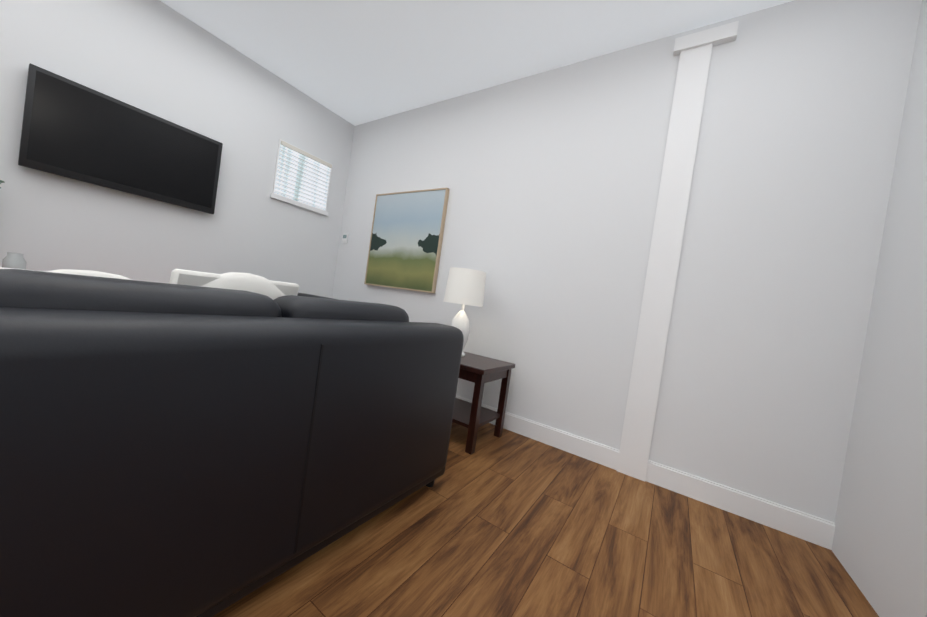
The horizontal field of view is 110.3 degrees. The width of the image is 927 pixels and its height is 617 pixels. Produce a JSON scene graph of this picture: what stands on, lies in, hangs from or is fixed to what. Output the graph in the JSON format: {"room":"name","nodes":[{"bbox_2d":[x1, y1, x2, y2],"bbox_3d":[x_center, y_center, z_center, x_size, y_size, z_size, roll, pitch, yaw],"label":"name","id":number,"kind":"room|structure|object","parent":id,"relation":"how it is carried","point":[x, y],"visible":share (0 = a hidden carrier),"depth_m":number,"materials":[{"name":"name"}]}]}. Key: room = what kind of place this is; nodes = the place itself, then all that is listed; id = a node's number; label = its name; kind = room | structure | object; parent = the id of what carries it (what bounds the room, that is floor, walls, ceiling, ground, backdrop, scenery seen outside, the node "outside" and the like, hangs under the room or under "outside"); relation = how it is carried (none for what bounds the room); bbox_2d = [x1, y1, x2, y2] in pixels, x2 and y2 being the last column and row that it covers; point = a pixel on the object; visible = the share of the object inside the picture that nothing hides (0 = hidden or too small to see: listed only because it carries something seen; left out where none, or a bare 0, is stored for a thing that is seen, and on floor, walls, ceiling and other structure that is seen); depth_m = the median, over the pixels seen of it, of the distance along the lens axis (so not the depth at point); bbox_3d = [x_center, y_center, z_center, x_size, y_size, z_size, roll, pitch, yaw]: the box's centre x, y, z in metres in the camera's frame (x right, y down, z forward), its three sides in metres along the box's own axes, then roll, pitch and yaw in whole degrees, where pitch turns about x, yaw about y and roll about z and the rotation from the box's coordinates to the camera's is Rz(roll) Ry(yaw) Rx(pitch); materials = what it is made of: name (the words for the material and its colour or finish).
{"room":"living room","nodes":[
{"label":"living room","id":0,"kind":"room"},
{"bbox_2d":[0,0,354,297],"bbox_3d":[-2.954,-0.995,2.383,0.120,3.130,4.600,9,1,33],"label":"wall","id":1,"kind":"structure","parent":0,"point":[158,58],"depth_m":2.77,"materials":[{"name":"white paint"}]},
{"bbox_2d":[18,63,222,213],"bbox_3d":[-2.637,-1.258,2.607,0.083,0.670,1.090,9,1,33],"label":"tv","id":2,"kind":"object","parent":1,"relation":"attached to","point":[71,129],"visible":0.98,"depth_m":2.46,"materials":[{"name":"black plastic"}]},
{"bbox_2d":[270,139,332,215],"bbox_3d":[-1.856,-1.502,3.772,0.030,0.642,0.680,9,1,33],"label":"window","id":3,"kind":"structure","parent":1,"relation":"in","point":[295,203],"depth_m":3.69,"materials":[{"name":"white"}]},
{"bbox_2d":[274,141,331,210],"bbox_3d":[-1.853,-1.521,3.771,0.030,0.580,0.620,9,1,33],"label":"window blinds","id":4,"kind":"object","parent":3,"relation":"attached to","point":[302,176],"visible":0.96,"depth_m":3.75,"materials":[{"name":"white plastic"}]},
{"bbox_2d":[160,0,792,125],"bbox_3d":[-0.843,-2.210,-2.300,9.200,0.060,10.700,9,1,33],"label":"ceiling","id":5,"kind":"structure","parent":0,"point":[355,62],"depth_m":2.65,"materials":[{"name":"white paint"}]},
{"bbox_2d":[213,422,878,616],"bbox_3d":[-1.289,0.948,-2.233,9.200,0.060,10.700,9,1,33],"label":"floor","id":6,"kind":"structure","parent":0,"point":[507,523],"depth_m":1.43,"materials":[{"name":"brown wood"}]},
{"bbox_2d":[0,267,463,616],"bbox_3d":[-0.927,0.370,1.342,1.022,1.036,1.820,9,1,33],"label":"sofa","id":7,"kind":"object","parent":6,"relation":"on","point":[185,443],"visible":1,"depth_m":0.82,"materials":[{"name":"black leather"}]},
{"bbox_2d":[297,293,337,299],"bbox_3d":[-1.832,0.279,3.348,0.760,0.880,0.770,9,1,33],"label":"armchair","id":8,"kind":"object","parent":6,"relation":"on","point":[305,294],"visible":0.02,"depth_m":3.54,"materials":[{"name":"black leather"}]},
{"bbox_2d":[452,351,514,454],"bbox_3d":[-0.031,0.691,2.601,0.660,0.600,0.520,9,1,33],"label":"side table","id":9,"kind":"object","parent":6,"relation":"on","point":[479,371],"visible":0.44,"depth_m":2.41,"materials":[{"name":"brown wood"}]},
{"bbox_2d":[443,267,485,356],"bbox_3d":[-0.012,0.035,2.659,0.330,0.700,0.330,9,1,33],"label":"table lamp","id":10,"kind":"object","parent":9,"relation":"on","point":[465,286],"visible":0.83,"depth_m":2.53,"materials":[{"name":"white ceramic"}]},
{"bbox_3d":[-2.734,0.222,2.428,0.482,0.780,1.630,9,1,33],"label":"tv stand","id":11,"kind":"object","parent":6,"relation":"on","visible":0},
{"bbox_2d":[2,252,26,269],"bbox_3d":[-2.853,-0.268,2.049,0.090,0.170,0.089,9,1,33],"label":"jar","id":12,"kind":"object","parent":11,"relation":"on","point":[14,260],"visible":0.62,"depth_m":2.02,"materials":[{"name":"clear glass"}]},
{"bbox_2d":[332,0,921,522],"bbox_3d":[0.309,-0.548,3.041,4.900,3.130,0.120,9,1,33],"label":"wall","id":13,"kind":"structure","parent":0,"point":[550,178],"depth_m":2.14,"materials":[{"name":"white paint"}]},
{"bbox_2d":[342,234,348,242],"bbox_3d":[-1.537,-0.909,4.187,0.100,0.120,0.020,9,1,33],"label":"switch","id":14,"kind":"object","parent":13,"relation":"attached to","point":[345,238],"visible":1,"depth_m":4.17,"materials":[{"name":"white plastic"}]},
{"bbox_2d":[364,188,449,292],"bbox_3d":[-0.667,-0.758,3.592,1.060,1.080,0.044,9,1,33],"label":"landscape picture","id":15,"kind":"object","parent":13,"relation":"attached to","point":[406,240],"visible":1,"depth_m":3.54,"materials":[{"name":"fabric"}]},
{"bbox_2d":[456,395,834,549],"bbox_3d":[0.063,0.927,3.016,4.660,0.142,0.016,9,1,33],"label":"baseboard","id":16,"kind":"structure","parent":13,"relation":"attached to","point":[800,524],"depth_m":2.06,"materials":[{"name":"white wood"}]},
{"bbox_2d":[616,21,738,481],"bbox_3d":[1.413,-0.339,2.201,0.340,3.060,0.048,9,1,33],"label":"column","id":17,"kind":"structure","parent":13,"relation":"attached to","point":[694,51],"depth_m":2.22,"materials":[{"name":"white paint"}]},
{"bbox_2d":[832,0,926,616],"bbox_3d":[1.739,-0.301,0.897,0.120,3.130,1.870,9,1,33],"label":"wall","id":18,"kind":"structure","parent":0,"point":[879,547],"depth_m":1.47,"materials":[{"name":"white paint"}]}
]}

